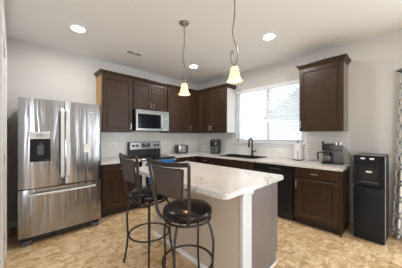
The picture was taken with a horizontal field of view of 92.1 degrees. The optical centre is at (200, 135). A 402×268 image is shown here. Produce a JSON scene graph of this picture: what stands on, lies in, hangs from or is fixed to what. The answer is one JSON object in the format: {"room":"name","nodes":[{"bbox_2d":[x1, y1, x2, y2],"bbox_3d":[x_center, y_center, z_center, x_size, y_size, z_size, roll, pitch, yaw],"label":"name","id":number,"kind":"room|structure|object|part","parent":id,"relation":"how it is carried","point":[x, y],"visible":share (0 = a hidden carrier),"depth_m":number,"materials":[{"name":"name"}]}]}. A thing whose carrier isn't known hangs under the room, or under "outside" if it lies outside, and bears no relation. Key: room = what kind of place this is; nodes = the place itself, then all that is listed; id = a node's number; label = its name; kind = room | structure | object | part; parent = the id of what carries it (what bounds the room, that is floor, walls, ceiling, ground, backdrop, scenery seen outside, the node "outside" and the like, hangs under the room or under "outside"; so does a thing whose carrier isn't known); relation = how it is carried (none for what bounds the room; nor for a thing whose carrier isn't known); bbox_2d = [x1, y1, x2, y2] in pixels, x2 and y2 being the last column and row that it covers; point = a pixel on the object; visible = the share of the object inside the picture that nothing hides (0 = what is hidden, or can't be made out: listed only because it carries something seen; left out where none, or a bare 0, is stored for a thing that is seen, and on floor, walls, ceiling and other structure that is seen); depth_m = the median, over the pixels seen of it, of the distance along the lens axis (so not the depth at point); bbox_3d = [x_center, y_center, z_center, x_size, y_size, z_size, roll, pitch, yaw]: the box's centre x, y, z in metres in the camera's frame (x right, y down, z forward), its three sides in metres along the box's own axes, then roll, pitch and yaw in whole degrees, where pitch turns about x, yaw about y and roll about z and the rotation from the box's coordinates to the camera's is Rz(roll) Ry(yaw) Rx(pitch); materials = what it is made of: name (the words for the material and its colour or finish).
{"room":"kitchen","nodes":[
{"label":"kitchen","id":0,"kind":"room"},
{"bbox_2d":[0,0,6,47],"bbox_3d":[-2.122,-0.045,2.005,0.120,2.780,2.100,0,0,-44],"label":"wall","id":1,"kind":"structure","parent":0,"point":[2,6],"depth_m":2.13,"materials":[{"name":"beige paint"}]},
{"bbox_2d":[0,9,6,267],"bbox_3d":[-1.852,0.207,1.737,0.138,2.275,1.010,0,0,-44],"label":"door","id":2,"kind":"structure","parent":1,"relation":"in","point":[3,50],"depth_m":1.91,"materials":[{"name":"white paint"}]},
{"bbox_2d":[7,37,197,222],"bbox_3d":[-2.957,-0.045,2.756,8.140,2.780,0.140,0,0,-44],"label":"wall","id":3,"kind":"structure","parent":0,"point":[33,70],"depth_m":3.07,"materials":[{"name":"beige paint"}]},
{"bbox_2d":[8,220,17,228],"bbox_3d":[-2.430,1.300,3.155,1.028,0.090,0.016,0,0,-44],"label":"baseboard","id":4,"kind":"structure","parent":3,"relation":"attached to","point":[13,224],"depth_m":2.83,"materials":[{"name":"white paint"}]},
{"bbox_2d":[94,69,133,131],"bbox_3d":[-1.641,-0.617,3.667,0.602,1.083,0.370,0,0,-44],"label":"upper cabinet","id":5,"kind":"object","parent":3,"relation":"attached to","point":[113,89],"visible":0.98,"depth_m":3.54,"materials":[{"name":"brown wood"}]},
{"bbox_3d":[-1.853,-0.576,3.514,0.004,1.001,0.296,0,0,-44],"label":"panel","id":6,"kind":"part","parent":5,"relation":"part of","materials":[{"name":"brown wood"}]},
{"bbox_3d":[-1.645,-1.123,3.671,0.602,0.070,0.359,0,0,-44],"label":"crown moulding","id":7,"kind":"part","parent":5,"relation":"part of","materials":[{"name":"brown wood"}]},
{"bbox_3d":[-1.534,-0.583,3.573,0.527,0.995,0.020,0,0,-44],"label":"door","id":8,"kind":"part","parent":5,"relation":"part of","materials":[{"name":"brown wood"}]},
{"bbox_2d":[101,132,197,157],"bbox_3d":[-1.064,0.175,4.475,2.732,0.497,0.008,0,0,-44],"label":"backsplash","id":9,"kind":"structure","parent":3,"relation":"attached to","point":[168,141],"depth_m":4.27,"materials":[{"name":"tile"}]},
{"bbox_2d":[132,76,167,111],"bbox_3d":[-1.134,-0.842,4.155,0.800,0.633,0.370,0,0,-44],"label":"upper cabinet","id":10,"kind":"object","parent":3,"relation":"attached to","point":[147,94],"visible":0.94,"depth_m":4.00,"materials":[{"name":"brown wood"}]},
{"bbox_3d":[-1.170,-0.807,3.923,0.367,0.545,0.020,0,0,-44],"label":"door","id":11,"kind":"part","parent":10,"relation":"part of","materials":[{"name":"brown wood"}]},
{"bbox_2d":[132,109,168,131],"bbox_3d":[-1.103,-0.310,4.122,0.758,0.420,0.458,0,0,-44],"label":"microwave","id":12,"kind":"object","parent":10,"relation":"attached to","point":[142,120],"visible":0.98,"depth_m":3.94,"materials":[{"name":"silver plastic"}]},
{"bbox_3d":[-1.051,-0.289,3.943,0.584,0.371,0.036,0,0,-44],"label":"door","id":13,"kind":"part","parent":12,"relation":"part of","materials":[{"name":"silver metal"}]},
{"bbox_3d":[-0.776,-0.289,4.207,0.170,0.371,0.036,0,0,-44],"label":"control panel","id":14,"kind":"part","parent":12,"relation":"part of","materials":[{"name":"silver metal"}]},
{"bbox_3d":[-1.028,-1.123,4.045,0.800,0.070,0.042,0,0,-44],"label":"crown moulding","id":15,"kind":"part","parent":10,"relation":"part of","materials":[{"name":"brown wood"}]},
{"bbox_3d":[-0.900,-0.807,4.184,0.372,0.545,0.020,0,0,-44],"label":"door","id":16,"kind":"part","parent":10,"relation":"part of","materials":[{"name":"brown wood"}]},
{"bbox_2d":[160,84,196,132],"bbox_3d":[-0.526,-0.617,4.740,0.880,1.083,0.370,0,0,-44],"label":"upper cabinet","id":17,"kind":"object","parent":3,"relation":"attached to","point":[181,109],"visible":0.77,"depth_m":4.58,"materials":[{"name":"brown wood"}]},
{"bbox_3d":[-0.500,-0.583,4.569,0.664,0.995,0.020,0,0,-44],"label":"door","id":18,"kind":"part","parent":17,"relation":"part of","materials":[{"name":"brown wood"}]},
{"bbox_3d":[-0.420,-1.123,4.630,0.880,0.070,0.042,0,0,-44],"label":"crown moulding","id":19,"kind":"part","parent":17,"relation":"part of","materials":[{"name":"brown wood"}]},
{"bbox_2d":[3,205,401,267],"bbox_3d":[-0.182,1.395,-0.125,8.140,0.100,8.140,0,0,-44],"label":"floor","id":20,"kind":"structure","parent":0,"point":[103,245],"depth_m":2.30,"materials":[{"name":"tile"}]},
{"bbox_2d":[18,97,100,247],"bbox_3d":[-2.073,0.439,2.854,0.914,1.812,0.824,0,0,-44],"label":"refrigerator","id":21,"kind":"object","parent":20,"relation":"on","point":[59,183],"visible":1,"depth_m":2.55,"materials":[{"name":"grey metal"}]},
{"bbox_3d":[-2.022,-0.005,2.440,0.202,0.090,0.036,0,0,-44],"label":"dispenser panel","id":22,"kind":"part","parent":21,"relation":"part of","materials":[{"name":"silver metal"}]},
{"bbox_3d":[-2.033,0.091,2.480,0.453,1.116,0.089,0,0,-44],"label":"door","id":23,"kind":"part","parent":21,"relation":"part of","materials":[{"name":"silver metal"}]},
{"bbox_3d":[-1.867,0.951,2.640,0.914,0.579,0.089,0,0,-44],"label":"freezer drawer","id":24,"kind":"part","parent":21,"relation":"part of","materials":[{"name":"silver metal"}]},
{"bbox_3d":[-1.812,0.720,2.584,0.749,0.026,0.074,0,0,-44],"label":"handle","id":25,"kind":"part","parent":21,"relation":"part of","materials":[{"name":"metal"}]},
{"bbox_3d":[-1.837,0.095,2.566,0.036,0.909,0.073,0,0,-44],"label":"handle","id":26,"kind":"part","parent":21,"relation":"part of","materials":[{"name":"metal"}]},
{"bbox_3d":[-1.794,0.095,2.608,0.036,0.909,0.073,0,0,-44],"label":"handle","id":27,"kind":"part","parent":21,"relation":"part of","materials":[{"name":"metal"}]},
{"bbox_3d":[-1.700,0.091,2.800,0.453,1.116,0.089,0,0,-44],"label":"door","id":28,"kind":"part","parent":21,"relation":"part of","materials":[{"name":"silver metal"}]},
{"bbox_2d":[84,144,89,151],"bbox_3d":[-1.641,0.175,2.792,0.080,0.120,0.002,0,0,-44],"label":"paper note","id":29,"kind":"object","parent":21,"relation":"attached to","point":[86,146],"visible":1,"depth_m":2.79,"materials":[{"name":"white paper"}]},
{"bbox_2d":[100,162,138,217],"bbox_3d":[-1.558,0.906,3.545,0.656,0.878,0.644,0,0,-44],"label":"base cabinet","id":30,"kind":"object","parent":20,"relation":"on","point":[114,200],"visible":0.46,"depth_m":3.26,"materials":[{"name":"brown wood"}]},
{"bbox_3d":[-1.365,0.550,3.344,0.620,0.140,0.020,0,0,-44],"label":"drawer","id":31,"kind":"part","parent":30,"relation":"part of","materials":[{"name":"brown wood"}]},
{"bbox_2d":[101,157,140,164],"bbox_3d":[-1.568,0.446,3.542,0.680,0.041,0.636,0,0,-44],"label":"countertop","id":32,"kind":"structure","parent":30,"relation":"on","point":[115,160],"depth_m":3.35,"materials":[{"name":"white stone"}]},
{"bbox_3d":[-1.365,0.932,3.344,0.620,0.575,0.020,0,0,-44],"label":"door","id":33,"kind":"part","parent":30,"relation":"part of","materials":[{"name":"brown wood"}]},
{"bbox_2d":[119,153,172,267],"bbox_3d":[-0.577,0.764,2.119,0.513,1.161,0.487,0,0,-42],"label":"bar stool","id":34,"kind":"object","parent":20,"relation":"on","point":[143,195],"visible":0.88,"depth_m":1.96,"materials":[{"name":"black metal"}]},
{"bbox_3d":[-0.777,1.010,2.075,0.104,0.649,0.021,0,0,-14],"label":"leg","id":35,"kind":"part","parent":34,"relation":"part of","materials":[{"name":"brown metal"}]},
{"bbox_3d":[-0.742,0.347,1.971,0.059,0.220,0.318,0,0,-42],"label":"backrest","id":36,"kind":"part","parent":34,"relation":"part of","materials":[{"name":"brown fabric"}]},
{"bbox_3d":[-0.742,0.348,1.971,0.053,0.233,0.345,0,0,-42],"label":"frame","id":37,"kind":"part","parent":34,"relation":"part of","materials":[{"name":"brown metal"}]},
{"bbox_3d":[-0.706,0.436,2.003,0.167,0.504,0.464,0,0,-42],"label":"frame","id":38,"kind":"part","parent":34,"relation":"part of","materials":[{"name":"brown metal"}]},
{"bbox_3d":[-0.567,0.624,2.127,0.418,0.087,0.418,0,0,-42],"label":"seat","id":39,"kind":"part","parent":34,"relation":"part of","materials":[{"name":"brown leather"}]},
{"bbox_3d":[-0.567,0.680,2.127,0.404,0.034,0.404,0,0,-42],"label":"swivel plate","id":40,"kind":"part","parent":34,"relation":"part of","materials":[{"name":"brown metal"}]},
{"bbox_3d":[-0.515,1.010,1.917,0.021,0.649,0.104,0,0,-14],"label":"leg","id":41,"kind":"part","parent":34,"relation":"part of","materials":[{"name":"brown metal"}]},
{"bbox_3d":[-0.619,1.010,2.337,0.021,0.649,0.104,0,0,-14],"label":"leg","id":42,"kind":"part","parent":34,"relation":"part of","materials":[{"name":"brown metal"}]},
{"bbox_3d":[-0.357,1.010,2.179,0.104,0.649,0.021,0,0,-14],"label":"leg","id":43,"kind":"part","parent":34,"relation":"part of","materials":[{"name":"brown metal"}]},
{"bbox_2d":[127,142,175,206],"bbox_3d":[-1.011,0.738,4.016,0.752,1.215,0.704,0,0,-44],"label":"range","id":44,"kind":"object","parent":20,"relation":"on","point":[143,150],"visible":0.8,"depth_m":4.03,"materials":[{"name":"silver metal"}]},
{"bbox_3d":[-1.194,0.211,4.218,0.724,0.148,0.008,0,0,-44],"label":"control panel","id":45,"kind":"part","parent":44,"relation":"part of","materials":[{"name":"silver metal"}]},
{"bbox_2d":[138,154,174,159],"bbox_3d":[-1.030,0.438,4.035,0.752,0.022,0.640,0,0,-44],"label":"cooktop","id":46,"kind":"object","parent":44,"relation":"in","point":[140,156],"depth_m":4.02,"materials":[{"name":"black glass"}]},
{"bbox_3d":[-0.824,0.775,3.821,0.742,0.630,0.041,0,0,-44],"label":"oven door","id":47,"kind":"part","parent":44,"relation":"part of","materials":[{"name":"silver metal"}]},
{"bbox_2d":[148,159,174,184],"bbox_3d":[-0.759,0.683,3.783,0.580,0.424,0.057,0,0,-44],"label":"dish towel","id":48,"kind":"object","parent":44,"relation":"hanging from","point":[168,160],"visible":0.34,"depth_m":3.82,"materials":[{"name":"blue fabric"}]},
{"bbox_2d":[147,158,214,267],"bbox_3d":[-0.115,0.764,1.647,0.530,1.161,0.535,0,0,37],"label":"bar stool","id":49,"kind":"object","parent":20,"relation":"on","point":[169,182],"visible":1,"depth_m":1.48,"materials":[{"name":"brown leather"}]},
{"bbox_3d":[-0.314,1.010,1.730,0.104,0.649,0.021,0,0,22],"label":"leg","id":50,"kind":"part","parent":49,"relation":"part of","materials":[{"name":"brown metal"}]},
{"bbox_3d":[-0.255,0.347,1.462,0.318,0.220,0.059,0,0,37],"label":"backrest","id":51,"kind":"part","parent":49,"relation":"part of","materials":[{"name":"brown fabric"}]},
{"bbox_3d":[-0.255,0.348,1.462,0.345,0.233,0.053,0,0,37],"label":"frame","id":52,"kind":"part","parent":49,"relation":"part of","materials":[{"name":"brown metal"}]},
{"bbox_3d":[-0.225,0.436,1.500,0.464,0.504,0.167,0,0,37],"label":"frame","id":53,"kind":"part","parent":49,"relation":"part of","materials":[{"name":"brown metal"}]},
{"bbox_3d":[-0.195,1.010,1.448,0.021,0.649,0.104,0,0,22],"label":"leg","id":54,"kind":"part","parent":49,"relation":"part of","materials":[{"name":"brown metal"}]},
{"bbox_3d":[-0.113,0.680,1.649,0.404,0.034,0.404,0,0,37],"label":"swivel plate","id":55,"kind":"part","parent":49,"relation":"part of","materials":[{"name":"brown metal"}]},
{"bbox_3d":[-0.113,0.624,1.649,0.418,0.087,0.418,0,0,37],"label":"seat","id":56,"kind":"part","parent":49,"relation":"part of","materials":[{"name":"brown leather"}]},
{"bbox_3d":[-0.032,1.010,1.849,0.021,0.649,0.104,0,0,22],"label":"leg","id":57,"kind":"part","parent":49,"relation":"part of","materials":[{"name":"brown metal"}]},
{"bbox_3d":[0.087,1.010,1.567,0.104,0.649,0.021,0,0,22],"label":"leg","id":58,"kind":"part","parent":49,"relation":"part of","materials":[{"name":"brown metal"}]},
{"bbox_2d":[175,156,197,162],"bbox_3d":[-0.306,0.906,4.750,1.251,0.878,0.644,0,0,-44],"label":"base cabinet","id":59,"kind":"object","parent":20,"relation":"on","point":[192,158],"visible":0.19,"depth_m":4.36,"materials":[{"name":"brown wood"}]},
{"bbox_2d":[161,151,350,171],"bbox_3d":[0.653,0.446,3.751,1.261,0.041,3.416,0,0,-44],"label":"countertop","id":60,"kind":"structure","parent":59,"relation":"on","point":[269,160],"depth_m":3.27,"materials":[{"name":"white stone"}]},
{"bbox_2d":[175,145,187,153],"bbox_3d":[-0.470,0.321,4.770,0.308,0.205,0.186,0,0,-32],"label":"toaster","id":61,"kind":"object","parent":60,"relation":"on","point":[179,149],"visible":0.98,"depth_m":4.68,"materials":[{"name":"silver metal"}]},
{"bbox_2d":[210,139,220,153],"bbox_3d":[0.347,0.252,4.684,0.255,0.345,0.328,0,0,18],"label":"coffee maker","id":62,"kind":"object","parent":60,"relation":"on","point":[215,144],"visible":1,"depth_m":4.58,"materials":[{"name":"black plastic"}]},
{"bbox_2d":[211,147,217,152],"bbox_3d":[0.314,0.324,4.585,0.170,0.140,0.022,0,0,18],"label":"basket","id":63,"kind":"object","parent":62,"relation":"on","point":[213,149],"depth_m":4.57,"materials":[{"name":"black plastic"}]},
{"bbox_2d":[218,154,264,158],"bbox_3d":[0.836,0.439,4.000,0.494,0.052,0.854,0,0,-44],"label":"sink","id":64,"kind":"object","parent":60,"relation":"in","point":[226,155],"visible":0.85,"depth_m":4.11,"materials":[{"name":"black metal"}]},
{"bbox_2d":[224,155,257,158],"bbox_3d":[0.836,0.444,4.000,0.446,0.042,0.806,0,0,-44],"label":"basin","id":65,"kind":"object","parent":64,"relation":"in","point":[236,156],"depth_m":4.10,"materials":[{"name":"metal"}]},
{"bbox_2d":[248,138,255,155],"bbox_3d":[1.063,0.223,4.036,0.183,0.380,0.122,0,0,-44],"label":"faucet","id":66,"kind":"object","parent":60,"relation":"on","point":[252,151],"visible":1,"depth_m":4.08,"materials":[{"name":"brown metal"}]},
{"bbox_2d":[317,141,352,182],"bbox_3d":[2.045,0.402,2.966,0.468,0.645,0.269,0,0,32],"label":"coffee maker","id":67,"kind":"object","parent":60,"relation":"on","point":[337,149],"visible":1,"depth_m":2.88,"materials":[{"name":"black plastic"}]},
{"bbox_3d":[1.951,0.266,2.984,0.143,0.067,0.143,0,0,32],"label":"carafe lid","id":68,"kind":"part","parent":67,"relation":"part of","materials":[{"name":"black plastic"}]},
{"bbox_3d":[2.066,0.309,2.924,0.120,0.170,0.200,0,0,32],"label":"water tank","id":69,"kind":"part","parent":67,"relation":"part of","materials":[{"name":"grey plastic"}]},
{"bbox_3d":[2.237,0.444,2.966,0.155,0.560,0.017,0,0,8],"label":"power cord","id":70,"kind":"part","parent":67,"relation":"part of","materials":[{"name":"black plastic"}]},
{"bbox_2d":[198,156,214,164],"bbox_3d":[0.306,0.906,4.555,0.644,0.878,0.501,0,0,-44],"label":"base cabinet","id":71,"kind":"object","parent":20,"relation":"on","point":[206,160],"visible":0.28,"depth_m":4.32,"materials":[{"name":"brown wood"}]},
{"bbox_3d":[0.113,0.550,4.354,0.020,0.140,0.445,0,0,-44],"label":"drawer","id":72,"kind":"part","parent":71,"relation":"part of","materials":[{"name":"brown wood"}]},
{"bbox_2d":[153,182,276,267],"bbox_3d":[0.097,0.901,2.364,0.705,0.887,1.462,0,0,-44],"label":"kitchen island","id":73,"kind":"object","parent":20,"relation":"on","point":[244,226],"visible":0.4,"depth_m":1.84,"materials":[{"name":"paint"}]},
{"bbox_3d":[-0.169,1.317,2.150,0.014,0.055,1.400,0,0,-44],"label":"baseboard","id":74,"kind":"part","parent":73,"relation":"part of","materials":[{"name":"white paint"}]},
{"bbox_2d":[135,161,282,199],"bbox_3d":[-0.021,0.436,2.272,0.982,0.042,1.570,0,0,-44],"label":"island countertop","id":75,"kind":"structure","parent":73,"relation":"on","point":[220,182],"depth_m":1.85,"materials":[{"name":"stone"}]},
{"bbox_3d":[0.393,0.901,1.666,0.163,0.887,0.046,0,0,-44],"label":"corner post","id":76,"kind":"part","parent":73,"relation":"part of","materials":[{"name":"white paint"}]},
{"bbox_3d":[0.624,0.901,1.912,0.536,0.887,0.021,0,0,-44],"label":"panel","id":77,"kind":"part","parent":73,"relation":"part of","materials":[{"name":"wood"}]},
{"bbox_2d":[215,158,254,170],"bbox_3d":[0.816,0.906,4.026,0.644,0.878,0.951,0,0,-44],"label":"base cabinet","id":78,"kind":"object","parent":20,"relation":"on","point":[246,165],"visible":0.18,"depth_m":3.77,"materials":[{"name":"brown wood"}]},
{"bbox_2d":[254,162,294,220],"bbox_3d":[1.393,0.907,3.438,0.608,0.875,0.670,0,0,-44],"label":"dishwasher","id":79,"kind":"object","parent":20,"relation":"on","point":[285,187],"visible":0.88,"depth_m":3.09,"materials":[{"name":"black plastic"}]},
{"bbox_3d":[1.191,0.537,3.244,0.036,0.120,0.664,0,0,-44],"label":"control panel","id":80,"kind":"part","parent":79,"relation":"part of","materials":[{"name":"black plastic"}]},
{"bbox_2d":[294,167,349,237],"bbox_3d":[1.837,0.906,2.965,0.644,0.878,0.605,0,0,-44],"label":"base cabinet","id":81,"kind":"object","parent":20,"relation":"on","point":[321,197],"visible":0.93,"depth_m":2.75,"materials":[{"name":"brown wood"}]},
{"bbox_3d":[1.632,0.550,2.776,0.020,0.140,0.557,0,0,-44],"label":"drawer","id":82,"kind":"part","parent":81,"relation":"part of","materials":[{"name":"brown wood"}]},
{"bbox_3d":[1.632,0.932,2.776,0.020,0.575,0.557,0,0,-44],"label":"door","id":83,"kind":"part","parent":81,"relation":"part of","materials":[{"name":"brown wood"}]},
{"bbox_3d":[2.060,0.906,2.769,0.595,0.878,0.014,0,0,-44],"label":"panel","id":84,"kind":"part","parent":81,"relation":"part of","materials":[{"name":"brown wood"}]},
{"bbox_2d":[353,153,388,244],"bbox_3d":[2.261,0.792,2.580,0.352,1.106,0.320,0,0,-40],"label":"water cooler","id":85,"kind":"object","parent":20,"relation":"on","point":[370,170],"visible":1,"depth_m":2.47,"materials":[{"name":"grey plastic"}]},
{"bbox_3d":[2.152,0.448,2.488,0.047,0.395,0.308,0,0,-40],"label":"panel","id":86,"kind":"part","parent":85,"relation":"part of","materials":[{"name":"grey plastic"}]},
{"bbox_3d":[2.150,0.996,2.486,0.042,0.682,0.308,0,0,-40],"label":"cabinet door","id":87,"kind":"part","parent":85,"relation":"part of","materials":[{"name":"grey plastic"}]},
{"bbox_2d":[4,0,401,84],"bbox_3d":[-0.182,-1.485,-0.125,8.140,0.100,8.140,0,0,-44],"label":"ceiling","id":88,"kind":"structure","parent":0,"point":[152,29],"depth_m":2.56,"materials":[{"name":"paint"}]},
{"bbox_2d":[69,24,85,32],"bbox_3d":[-1.644,-1.430,2.590,0.196,0.010,0.196,0,0,-44],"label":"recessed light","id":89,"kind":"object","parent":88,"relation":"in","point":[76,28],"visible":1,"depth_m":2.58,"materials":[{"name":"white"}]},
{"bbox_2d":[125,50,142,56],"bbox_3d":[-1.156,-1.431,3.358,0.272,0.008,0.128,0,0,-44],"label":"ceiling vent","id":90,"kind":"object","parent":88,"relation":"in","point":[127,51],"visible":1,"depth_m":3.36,"materials":[{"name":"metal"}]},
{"bbox_2d":[178,20,189,95],"bbox_3d":[-0.211,-0.979,2.457,0.154,0.912,0.154,0,0,0],"label":"pendant lamp","id":91,"kind":"object","parent":88,"relation":"hanging from","point":[184,91],"visible":1,"depth_m":2.45,"materials":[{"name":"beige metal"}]},
{"bbox_3d":[-0.211,-0.592,2.457,0.154,0.138,0.154,0,0,0],"label":"lamp shade","id":92,"kind":"part","parent":91,"relation":"part of","materials":[{"name":"white glass"}]},
{"bbox_3d":[-0.205,-0.917,2.457,0.065,0.477,0.015,0,0,0],"label":"curved rod","id":93,"kind":"part","parent":91,"relation":"part of","materials":[{"name":"silver metal"}]},
{"bbox_2d":[227,0,242,83],"bbox_3d":[0.322,-0.979,1.860,0.154,0.912,0.154,0,0,0],"label":"pendant lamp","id":94,"kind":"object","parent":88,"relation":"hanging from","point":[234,77],"visible":1,"depth_m":1.85,"materials":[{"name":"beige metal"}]},
{"bbox_3d":[0.322,-0.592,1.860,0.154,0.138,0.154,0,0,0],"label":"lamp shade","id":95,"kind":"part","parent":94,"relation":"part of","materials":[{"name":"white glass"}]},
{"bbox_3d":[0.328,-0.917,1.860,0.065,0.477,0.015,0,0,0],"label":"curved rod","id":96,"kind":"part","parent":94,"relation":"part of","materials":[{"name":"silver metal"}]},
{"bbox_2d":[262,33,275,39],"bbox_3d":[0.984,-1.430,2.802,0.196,0.010,0.196,0,0,-44],"label":"recessed light","id":97,"kind":"object","parent":88,"relation":"in","point":[269,36],"visible":1,"depth_m":2.79,"materials":[{"name":"white"}]},
{"bbox_2d":[198,28,401,227],"bbox_3d":[2.748,-0.045,2.599,0.140,2.780,8.000,0,0,-44],"label":"wall","id":98,"kind":"structure","parent":0,"point":[373,78],"depth_m":2.84,"materials":[{"name":"beige paint"}]},
{"bbox_2d":[196,83,236,132],"bbox_3d":[0.243,-0.617,4.830,0.370,1.083,1.299,0,0,-44],"label":"upper cabinet","id":99,"kind":"object","parent":98,"relation":"attached to","point":[215,105],"visible":0.99,"depth_m":4.50,"materials":[{"name":"brown wood"}]},
{"bbox_3d":[0.096,-0.583,4.778,0.020,0.995,0.367,0,0,-44],"label":"door","id":100,"kind":"part","parent":99,"relation":"part of","materials":[{"name":"brown wood"}]},
{"bbox_3d":[0.374,-1.123,4.703,0.359,0.070,0.935,0,0,-44],"label":"crown moulding","id":101,"kind":"part","parent":99,"relation":"part of","materials":[{"name":"brown wood"}]},
{"bbox_3d":[0.394,-0.583,4.469,0.020,0.995,0.470,0,0,-44],"label":"door","id":102,"kind":"part","parent":99,"relation":"part of","materials":[{"name":"brown wood"}]},
{"bbox_3d":[0.690,-0.576,4.418,0.296,1.001,0.004,0,0,-44],"label":"panel","id":103,"kind":"part","parent":99,"relation":"part of","materials":[{"name":"laminate"}]},
{"bbox_2d":[233,89,304,146],"bbox_3d":[1.344,-0.412,4.017,0.175,1.235,1.540,0,0,-44],"label":"window","id":104,"kind":"structure","parent":98,"relation":"in","point":[282,144],"depth_m":4.02,"materials":[{"name":"white paint"}]},
{"bbox_3d":[1.328,0.168,4.001,0.130,0.075,1.540,0,0,-44],"label":"sill","id":105,"kind":"part","parent":104,"relation":"part of","materials":[{"name":"white paint"}]},
{"bbox_2d":[236,79,302,142],"bbox_3d":[1.334,-0.451,4.007,0.084,1.154,1.448,0,0,-44],"label":"window blind","id":106,"kind":"object","parent":104,"relation":"attached to","point":[293,82],"visible":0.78,"depth_m":3.93,"materials":[{"name":"white plastic"}]},
{"bbox_3d":[0.940,-0.420,4.433,0.054,1.060,0.003,0,0,-44],"label":"ladder cord","id":107,"kind":"part","parent":106,"relation":"part of","materials":[{"name":"white fabric"}]},
{"bbox_3d":[1.342,0.116,4.015,0.052,0.020,1.444,0,0,-44],"label":"rail","id":108,"kind":"part","parent":106,"relation":"part of","materials":[{"name":"white plastic"}]},
{"bbox_3d":[1.745,-0.420,3.597,0.054,1.060,0.003,0,0,-44],"label":"ladder cord","id":109,"kind":"part","parent":106,"relation":"part of","materials":[{"name":"white fabric"}]},
{"bbox_2d":[198,131,349,163],"bbox_3d":[1.101,0.175,4.202,0.008,0.497,3.404,0,0,-44],"label":"backsplash","id":110,"kind":"structure","parent":98,"relation":"attached to","point":[313,140],"depth_m":3.62,"materials":[{"name":"tile"}]},
{"bbox_2d":[296,53,350,131],"bbox_3d":[1.929,-0.617,3.080,0.370,1.083,0.684,0,0,-44],"label":"upper cabinet","id":111,"kind":"object","parent":98,"relation":"attached to","point":[323,84],"visible":1,"depth_m":2.94,"materials":[{"name":"brown wood"}]},
{"bbox_3d":[1.933,-1.123,3.084,0.359,0.070,0.684,0,0,-44],"label":"crown moulding","id":112,"kind":"part","parent":111,"relation":"part of","materials":[{"name":"brown wood"}]},
{"bbox_3d":[2.162,-0.576,2.890,0.296,1.001,0.004,0,0,-44],"label":"panel","id":113,"kind":"part","parent":111,"relation":"part of","materials":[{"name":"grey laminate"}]},
{"bbox_2d":[351,218,391,234],"bbox_3d":[3.874,1.300,1.317,0.016,0.090,4.570,0,0,-44],"label":"baseboard","id":114,"kind":"structure","parent":98,"relation":"attached to","point":[390,229],"depth_m":2.65,"materials":[{"name":"white paint"}]},
{"bbox_3d":[3.382,-0.850,1.749,0.123,0.050,2.296,0,0,-44],"label":"curtain rod","id":115,"kind":"object","parent":98,"relation":"attached to","visible":0},
{"bbox_2d":[392,69,401,238],"bbox_3d":[2.681,0.230,2.421,0.087,2.200,0.422,0,0,-44],"label":"curtain","id":116,"kind":"object","parent":115,"relation":"hanging from","point":[397,209],"visible":1,"depth_m":2.53,"materials":[{"name":"fabric"}]},
{"label":"outside","id":117,"kind":"structure","parent":0,"visible":0},
{"bbox_3d":[14.401,1.845,19.374,39.800,0.200,50.000,0,0,-44],"label":"ground","id":118,"kind":"structure","parent":117,"visible":0},
{"bbox_2d":[265,89,300,139],"bbox_3d":[10.951,-1.520,12.720,9.000,6.530,10.200,0,0,-44],"label":"house","id":119,"kind":"structure","parent":118,"relation":"on","point":[282,137],"depth_m":12.35,"materials":[{"name":"white"}]},
{"bbox_3d":[1.702,0.251,3.410,0.167,0.346,0.156,0,0,-44],"label":"paper towel holder","id":120,"kind":"object","parent":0,"visible":0},
{"bbox_2d":[293,143,301,159],"bbox_3d":[1.705,0.269,3.414,0.140,0.280,0.139,0,0,-44],"label":"paper towel roll","id":121,"kind":"object","parent":120,"relation":"on","point":[297,147],"visible":0.96,"depth_m":3.35,"materials":[{"name":"white paper"}]}
]}

